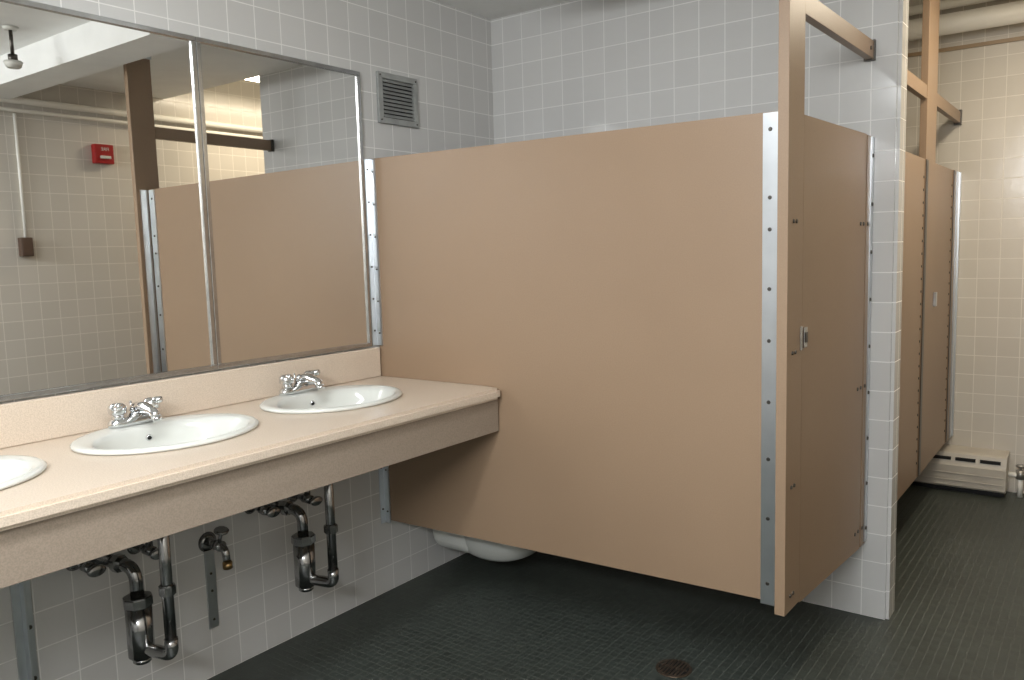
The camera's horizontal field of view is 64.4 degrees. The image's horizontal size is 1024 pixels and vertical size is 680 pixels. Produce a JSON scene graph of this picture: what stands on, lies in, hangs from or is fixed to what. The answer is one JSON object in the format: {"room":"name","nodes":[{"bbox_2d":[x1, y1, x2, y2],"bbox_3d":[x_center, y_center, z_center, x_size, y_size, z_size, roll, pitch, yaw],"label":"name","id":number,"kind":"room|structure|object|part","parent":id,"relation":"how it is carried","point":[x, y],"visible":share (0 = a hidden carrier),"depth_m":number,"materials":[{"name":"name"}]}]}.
{"room":"public restroom","nodes":[
{"label":"public restroom","id":0,"kind":"room"},
{"bbox_2d":[0,0,493,679],"bbox_3d":[-0.795,-0.301,3.043,0.105,2.800,6.580,3,8,36],"label":"wall","id":1,"kind":"structure","parent":0,"point":[79,618],"depth_m":2.96,"materials":[{"name":"tile"}]},
{"bbox_2d":[66,535,178,664],"bbox_3d":[-1.096,0.629,2.365,0.300,0.634,0.264,3,8,36],"label":"trap","id":2,"kind":"object","parent":1,"relation":"attached to","point":[137,605],"visible":0.8,"depth_m":2.34,"materials":[{"name":"silver metal"}]},
{"bbox_3d":[-1.173,0.651,2.295,0.013,0.034,0.052,3,8,36],"label":"oval handle","id":3,"kind":"part","parent":2,"relation":"part of","materials":[{"name":"silver metal"}]},
{"bbox_3d":[-1.152,0.692,2.390,0.169,0.124,0.038,1,7,25],"label":"trap arm","id":4,"kind":"part","parent":2,"relation":"part of","materials":[{"name":"silver metal"}]},
{"bbox_2d":[122,591,152,610],"bbox_3d":[-1.091,0.760,2.369,0.078,0.030,0.078,0,6,14],"label":"nut","id":5,"kind":"object","parent":2,"relation":"on","point":[142,600],"depth_m":2.35,"materials":[{"name":"silver metal"}]},
{"bbox_2d":[124,605,154,660],"bbox_3d":[-1.088,0.849,2.379,0.074,0.160,0.074,3,8,36],"label":"cup","id":6,"kind":"object","parent":2,"relation":"on","point":[139,623],"depth_m":2.35,"materials":[{"name":"silver metal"}]},
{"bbox_2d":[133,658,151,664],"bbox_3d":[-1.086,0.936,2.388,0.052,0.019,0.052,3,8,36],"label":"cap","id":7,"kind":"object","parent":2,"relation":"on","point":[137,661],"depth_m":2.36,"materials":[{"name":"silver metal"}]},
{"bbox_3d":[-1.063,0.642,2.444,0.013,0.034,0.052,3,8,36],"label":"oval handle","id":8,"kind":"part","parent":2,"relation":"part of","materials":[{"name":"silver metal"}]},
{"bbox_2d":[0,0,372,401],"bbox_3d":[-1.218,-0.399,2.365,0.016,1.074,2.145,3,8,36],"label":"wall mirror","id":9,"kind":"object","parent":1,"relation":"attached to","point":[172,203],"visible":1,"depth_m":2.54,"materials":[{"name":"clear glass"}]},
{"bbox_3d":[-1.229,-0.925,2.312,0.016,0.016,0.719,3,8,36],"label":"frame","id":10,"kind":"part","parent":9,"relation":"part of","materials":[{"name":"metal"}]},
{"bbox_3d":[-1.217,-0.399,2.371,0.006,1.058,0.703,3,8,36],"label":"glass","id":11,"kind":"part","parent":9,"relation":"part of","materials":[{"name":"white mirror"}]},
{"bbox_3d":[-1.200,0.127,2.427,0.016,0.016,0.719,3,8,36],"label":"frame","id":12,"kind":"part","parent":9,"relation":"part of","materials":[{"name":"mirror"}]},
{"bbox_3d":[-0.996,-0.437,2.663,0.016,1.042,0.016,3,8,36],"label":"frame","id":13,"kind":"part","parent":9,"relation":"part of","materials":[{"name":"metal"}]},
{"bbox_3d":[-0.806,-0.998,2.882,0.016,0.016,0.707,3,8,36],"label":"frame","id":14,"kind":"part","parent":9,"relation":"part of","materials":[{"name":"metal"}]},
{"bbox_3d":[-0.794,-0.473,2.941,0.006,1.058,0.691,3,8,36],"label":"glass","id":15,"kind":"part","parent":9,"relation":"part of","materials":[{"name":"white mirror"}]},
{"bbox_3d":[-0.777,0.053,2.996,0.016,0.016,0.707,3,8,36],"label":"frame","id":16,"kind":"part","parent":9,"relation":"part of","materials":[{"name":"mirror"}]},
{"bbox_2d":[0,347,380,448],"bbox_3d":[-1.214,0.204,2.409,0.020,0.120,2.267,3,8,36],"label":"backsplash","id":17,"kind":"structure","parent":1,"relation":"attached to","point":[23,422],"depth_m":2.59,"materials":[{"name":"laminate"}]},
{"bbox_2d":[198,526,232,628],"bbox_3d":[-0.968,0.795,2.700,0.124,0.365,0.068,3,8,36],"label":"faucet","id":18,"kind":"object","parent":1,"relation":"attached to","point":[207,543],"visible":1,"depth_m":2.72,"materials":[{"name":"metal"}]},
{"bbox_3d":[-1.013,0.840,2.741,0.005,0.270,0.036,3,8,36],"label":"strap plate","id":19,"kind":"part","parent":18,"relation":"part of","materials":[{"name":"metal"}]},
{"bbox_2d":[0,347,499,679],"bbox_3d":[-0.954,0.584,2.266,0.640,0.858,2.267,3,8,36],"label":"countertop","id":20,"kind":"structure","parent":1,"relation":"attached to","point":[81,508],"depth_m":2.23,"materials":[{"name":"laminate"}]},
{"bbox_2d":[0,455,46,489],"bbox_3d":[-1.330,0.392,1.833,0.430,0.150,0.514,3,8,36],"label":"oval sink","id":21,"kind":"object","parent":20,"relation":"in","point":[14,469],"visible":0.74,"depth_m":1.99,"materials":[{"name":"white ceramic"}]},
{"bbox_2d":[107,396,162,427],"bbox_3d":[-1.077,0.212,2.379,0.159,0.073,0.160,3,8,36],"label":"centerset faucet","id":22,"kind":"object","parent":20,"relation":"on","point":[145,411],"visible":1,"depth_m":2.36,"materials":[{"name":"silver metal"}]},
{"bbox_3d":[-1.150,0.200,2.367,0.052,0.035,0.052,3,8,36],"label":"knob","id":23,"kind":"part","parent":22,"relation":"part of","materials":[{"name":"silver metal"}]},
{"bbox_3d":[-1.149,0.223,2.370,0.036,0.020,0.036,3,8,36],"label":"stem","id":24,"kind":"part","parent":22,"relation":"part of","materials":[{"name":"silver metal"}]},
{"bbox_3d":[-1.141,0.195,2.352,0.024,0.029,0.044,-6,7,-34],"label":"lever","id":25,"kind":"part","parent":22,"relation":"part of","materials":[{"name":"silver metal"}]},
{"bbox_3d":[-1.078,0.211,2.380,0.154,0.063,0.043,3,8,36],"label":"spout","id":26,"kind":"part","parent":22,"relation":"part of","materials":[{"name":"silver metal"}]},
{"bbox_3d":[-1.089,0.189,2.450,0.052,0.035,0.052,3,8,36],"label":"knob","id":27,"kind":"part","parent":22,"relation":"part of","materials":[{"name":"silver metal"}]},
{"bbox_3d":[-1.071,0.182,2.445,0.044,0.029,0.024,0,6,17],"label":"lever","id":28,"kind":"part","parent":22,"relation":"part of","materials":[{"name":"silver metal"}]},
{"bbox_2d":[70,413,258,455],"bbox_3d":[-0.971,0.329,2.316,0.430,0.150,0.514,3,8,36],"label":"oval sink","id":29,"kind":"object","parent":20,"relation":"in","point":[183,431],"visible":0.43,"depth_m":2.38,"materials":[{"name":"white ceramic"}]},
{"bbox_2d":[279,370,324,394],"bbox_3d":[-0.718,0.149,2.862,0.159,0.073,0.160,3,8,36],"label":"centerset faucet","id":30,"kind":"object","parent":20,"relation":"on","point":[307,381],"visible":1,"depth_m":2.84,"materials":[{"name":"silver metal"}]},
{"bbox_3d":[-0.791,0.138,2.850,0.052,0.035,0.052,3,8,36],"label":"knob","id":31,"kind":"part","parent":30,"relation":"part of","materials":[{"name":"silver metal"}]},
{"bbox_3d":[-0.791,0.161,2.853,0.036,0.020,0.036,3,8,36],"label":"stem","id":32,"kind":"part","parent":30,"relation":"part of","materials":[{"name":"silver metal"}]},
{"bbox_3d":[-0.782,0.132,2.835,0.024,0.029,0.044,-6,7,-34],"label":"lever","id":33,"kind":"part","parent":30,"relation":"part of","materials":[{"name":"silver metal"}]},
{"bbox_3d":[-0.719,0.149,2.864,0.154,0.063,0.043,3,8,36],"label":"spout","id":34,"kind":"part","parent":30,"relation":"part of","materials":[{"name":"silver metal"}]},
{"bbox_3d":[-0.730,0.127,2.934,0.052,0.035,0.052,3,8,36],"label":"knob","id":35,"kind":"part","parent":30,"relation":"part of","materials":[{"name":"silver metal"}]},
{"bbox_3d":[-0.713,0.120,2.928,0.044,0.029,0.024,0,6,17],"label":"lever","id":36,"kind":"part","parent":30,"relation":"part of","materials":[{"name":"silver metal"}]},
{"bbox_2d":[259,385,401,413],"bbox_3d":[-0.612,0.267,2.799,0.430,0.150,0.514,3,8,36],"label":"oval sink","id":37,"kind":"object","parent":20,"relation":"in","point":[345,397],"visible":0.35,"depth_m":2.88,"materials":[{"name":"white ceramic"}]},
{"bbox_2d":[244,484,338,591],"bbox_3d":[-0.737,0.567,2.848,0.300,0.634,0.264,3,8,36],"label":"trap","id":38,"kind":"object","parent":1,"relation":"attached to","point":[303,540],"visible":0.67,"depth_m":2.83,"materials":[{"name":"silver metal"}]},
{"bbox_3d":[-0.814,0.589,2.778,0.013,0.034,0.052,3,8,36],"label":"oval handle","id":39,"kind":"part","parent":38,"relation":"part of","materials":[{"name":"silver metal"}]},
{"bbox_3d":[-0.793,0.629,2.873,0.169,0.124,0.038,1,7,25],"label":"trap arm","id":40,"kind":"part","parent":38,"relation":"part of","materials":[{"name":"silver metal"}]},
{"bbox_2d":[291,531,315,546],"bbox_3d":[-0.732,0.697,2.852,0.078,0.030,0.078,-5,7,-31],"label":"nut","id":41,"kind":"object","parent":38,"relation":"on","point":[300,538],"depth_m":2.83,"materials":[{"name":"silver metal"}]},
{"bbox_2d":[293,542,315,588],"bbox_3d":[-0.730,0.787,2.862,0.074,0.160,0.074,3,8,36],"label":"cup","id":42,"kind":"object","parent":38,"relation":"on","point":[303,552],"depth_m":2.83,"materials":[{"name":"silver metal"}]},
{"bbox_2d":[299,586,313,591],"bbox_3d":[-0.727,0.874,2.872,0.052,0.019,0.052,3,8,36],"label":"cap","id":43,"kind":"object","parent":38,"relation":"on","point":[301,588],"depth_m":2.85,"materials":[{"name":"silver metal"}]},
{"bbox_3d":[-0.704,0.580,2.927,0.013,0.034,0.052,3,8,36],"label":"oval handle","id":44,"kind":"part","parent":38,"relation":"part of","materials":[{"name":"silver metal"}]},
{"bbox_2d":[364,159,382,345],"bbox_3d":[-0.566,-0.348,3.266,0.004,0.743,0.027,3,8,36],"label":"wall flange","id":45,"kind":"object","parent":1,"relation":"attached to","point":[366,161],"visible":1,"depth_m":3.26,"materials":[{"name":"metal"}]},
{"bbox_2d":[376,71,418,127],"bbox_3d":[-0.468,-0.986,3.344,0.016,0.202,0.230,3,8,36],"label":"air vent","id":46,"kind":"object","parent":1,"relation":"in","point":[397,95],"visible":1,"depth_m":3.34,"materials":[{"name":"grey metal"}]},
{"bbox_3d":[-0.530,-0.975,3.264,0.013,0.154,0.026,3,8,36],"label":"frame","id":47,"kind":"part","parent":46,"relation":"part of","materials":[{"name":"metal"}]},
{"bbox_3d":[-0.472,-1.074,3.336,0.013,0.024,0.230,3,8,36],"label":"frame","id":48,"kind":"part","parent":46,"relation":"part of","materials":[{"name":"metal"}]},
{"bbox_3d":[-0.467,-0.897,3.355,0.013,0.024,0.230,3,8,36],"label":"frame","id":49,"kind":"part","parent":46,"relation":"part of","materials":[{"name":"metal"}]},
{"bbox_3d":[-0.409,-0.996,3.427,0.013,0.154,0.026,3,8,36],"label":"frame","id":50,"kind":"part","parent":46,"relation":"part of","materials":[{"name":"metal"}]},
{"bbox_2d":[433,529,535,561],"bbox_3d":[-0.058,0.521,3.516,0.599,0.837,0.390,3,8,36],"label":"wall-hung toilet","id":51,"kind":"object","parent":1,"relation":"attached to","point":[483,549],"visible":0.16,"depth_m":3.43,"materials":[{"name":"white ceramic"}]},
{"bbox_2d":[433,529,468,552],"bbox_3d":[-0.186,0.783,3.646,0.258,0.267,0.296,3,8,36],"label":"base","id":52,"kind":"object","parent":51,"relation":"attached to","point":[444,539],"depth_m":3.53,"materials":[{"name":"white ceramic"}]},
{"bbox_3d":[-0.004,0.794,3.512,0.465,0.292,0.370,3,8,36],"label":"bowl","id":53,"kind":"part","parent":51,"relation":"part of","materials":[{"name":"white ceramic"}]},
{"bbox_2d":[374,111,777,605],"bbox_3d":[0.124,0.047,2.836,1.636,1.478,0.031,3,8,36],"label":"panel","id":54,"kind":"object","parent":1,"relation":"attached to","point":[608,284],"depth_m":2.69,"materials":[{"name":"laminate"}]},
{"bbox_2d":[383,466,390,522],"bbox_3d":[-0.523,0.536,3.363,0.033,0.452,0.005,3,8,36],"label":"flange","id":55,"kind":"object","parent":54,"relation":"attached to","point":[385,473],"visible":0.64,"depth_m":3.37,"materials":[{"name":"metal"}]},
{"bbox_3d":[0.749,0.077,2.359,0.048,1.441,0.005,3,8,36],"label":"end bracket","id":56,"kind":"part","parent":54,"relation":"part of","materials":[{"name":"silver metal"}]},
{"bbox_2d":[434,0,570,19],"bbox_3d":[-0.294,-1.266,1.211,3.000,0.100,4.447,3,8,36],"label":"ceiling","id":57,"kind":"structure","parent":0,"point":[488,9],"depth_m":3.61,"materials":[{"name":"paint"}]},
{"bbox_2d":[774,0,805,616],"bbox_3d":[0.784,-0.277,2.291,0.044,2.157,0.143,3,8,36],"label":"pilaster","id":58,"kind":"object","parent":57,"relation":"hanging from","point":[791,53],"visible":1,"depth_m":2.28,"materials":[{"name":"laminate"}]},
{"bbox_2d":[805,0,875,61],"bbox_3d":[1.035,-0.980,2.569,0.037,0.070,0.752,3,8,37],"label":"brace","id":59,"kind":"object","parent":58,"relation":"attached to","point":[818,15],"visible":0.94,"depth_m":2.53,"materials":[{"name":"metal"}]},
{"bbox_2d":[917,0,939,476],"bbox_3d":[1.961,-0.608,3.847,0.034,2.513,0.245,3,8,36],"label":"pilaster","id":60,"kind":"object","parent":57,"relation":"hanging from","point":[931,8],"visible":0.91,"depth_m":3.81,"materials":[{"name":"laminate"}]},
{"bbox_2d":[897,151,924,500],"bbox_3d":[1.659,-0.045,3.478,0.025,1.491,0.799,3,8,36],"label":"partition","id":61,"kind":"object","parent":60,"relation":"attached to","point":[914,165],"visible":0.49,"depth_m":3.60,"materials":[{"name":"laminate"}]},
{"bbox_2d":[927,163,952,463],"bbox_3d":[2.215,-0.140,4.215,0.039,1.491,0.532,3,8,36],"label":"leaf","id":62,"kind":"object","parent":60,"relation":"attached to","point":[942,198],"depth_m":4.19,"materials":[{"name":"laminate"}]},
{"bbox_3d":[2.099,-0.202,4.032,0.014,0.070,0.030,3,8,36],"label":"handle","id":63,"kind":"part","parent":62,"relation":"part of","materials":[{"name":"silver metal"}]},
{"bbox_2d":[207,485,1023,679],"bbox_3d":[0.410,1.200,2.342,3.000,0.100,6.580,3,8,36],"label":"floor","id":64,"kind":"structure","parent":0,"point":[958,614],"depth_m":3.05,"materials":[{"name":"tile"}]},
{"bbox_2d":[656,659,691,677],"bbox_3d":[0.543,1.101,2.729,0.120,0.007,0.120,3,8,36],"label":"floor drain","id":65,"kind":"object","parent":64,"relation":"on","point":[671,668],"visible":1,"depth_m":2.72,"materials":[{"name":"brown metal"}]},
{"bbox_2d":[911,444,1009,496],"bbox_3d":[2.479,0.728,4.628,0.585,0.232,0.174,3,8,36],"label":"baseboard heater","id":66,"kind":"object","parent":64,"relation":"on","point":[984,471],"visible":0.56,"depth_m":4.51,"materials":[{"name":"metal"}]},
{"bbox_2d":[1008,464,1023,497],"bbox_3d":[2.755,0.767,4.437,0.080,0.180,0.048,3,8,36],"label":"radiator valve","id":67,"kind":"object","parent":64,"relation":"on","point":[1019,474],"visible":1,"depth_m":4.42,"materials":[{"name":"white metal"}]},
{"bbox_2d":[490,0,908,619],"bbox_3d":[0.682,-0.387,3.459,1.784,2.800,0.120,3,8,36],"label":"wall","id":68,"kind":"structure","parent":0,"point":[573,67],"depth_m":3.14,"materials":[{"name":"tile"}]},
{"bbox_2d":[859,135,873,546],"bbox_3d":[1.273,0.020,2.946,0.038,1.488,0.069,3,8,36],"label":"pilaster","id":69,"kind":"object","parent":68,"relation":"attached to","point":[870,139],"visible":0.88,"depth_m":2.93,"materials":[{"name":"metal"}]},
{"bbox_2d":[799,115,866,601],"bbox_3d":[1.042,0.059,2.652,0.025,1.492,0.671,3,8,37],"label":"leaf","id":70,"kind":"object","parent":69,"relation":"attached to","point":[835,156],"visible":0.79,"depth_m":2.61,"materials":[{"name":"laminate"}]},
{"bbox_2d":[803,327,807,347],"bbox_3d":[0.858,-0.008,2.380,0.006,0.060,0.028,3,8,36],"label":"latch plate","id":71,"kind":"object","parent":70,"relation":"attached to","point":[805,329],"visible":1,"depth_m":2.37,"materials":[{"name":"silver metal"}]},
{"bbox_2d":[805,332,807,342],"bbox_3d":[0.861,-0.008,2.376,0.004,0.030,0.018,3,8,36],"label":"latch bolt","id":72,"kind":"object","parent":71,"relation":"attached to","point":[806,333],"depth_m":2.37,"materials":[{"name":"black metal"}]},
{"bbox_2d":[905,0,1023,493],"bbox_3d":[2.291,-0.575,4.774,2.800,2.800,0.100,3,8,36],"label":"wall","id":73,"kind":"structure","parent":0,"point":[985,82],"depth_m":4.48,"materials":[{"name":"beige tile"}]},
{"bbox_2d":[907,69,961,124],"bbox_3d":[1.901,-1.130,3.732,0.038,0.080,1.909,3,8,36],"label":"brace","id":74,"kind":"object","parent":73,"relation":"attached to","point":[917,87],"visible":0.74,"depth_m":3.92,"materials":[{"name":"laminate"}]},
{"bbox_3d":[1.603,-1.078,3.330,0.026,0.060,0.903,3,8,36],"label":"rail","id":75,"kind":"part","parent":74,"relation":"part of","materials":[{"name":"laminate"}]},
{"bbox_3d":[2.241,-1.189,4.190,0.026,0.060,0.752,3,8,36],"label":"rail","id":76,"kind":"part","parent":74,"relation":"part of","materials":[{"name":"metal"}]},
{"bbox_2d":[945,170,961,442],"bbox_3d":[2.436,-0.180,4.519,0.042,1.493,0.208,3,8,36],"label":"pilaster","id":77,"kind":"object","parent":73,"relation":"attached to","point":[956,188],"visible":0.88,"depth_m":4.50,"materials":[{"name":"metal"}]},
{"bbox_2d":[908,0,1023,40],"bbox_3d":[2.282,-1.736,4.435,2.490,0.207,0.187,3,8,36],"label":"pipes","id":78,"kind":"object","parent":73,"relation":"attached to","point":[1010,13],"visible":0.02,"depth_m":4.27,"materials":[{"name":"white metal"}]},
{"bbox_2d":[908,36,1023,56],"bbox_3d":[2.228,-1.613,4.616,2.800,0.020,0.012,3,8,36],"label":"pipe","id":79,"kind":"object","parent":73,"relation":"attached to","point":[1013,39],"depth_m":4.40,"materials":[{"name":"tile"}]}
]}

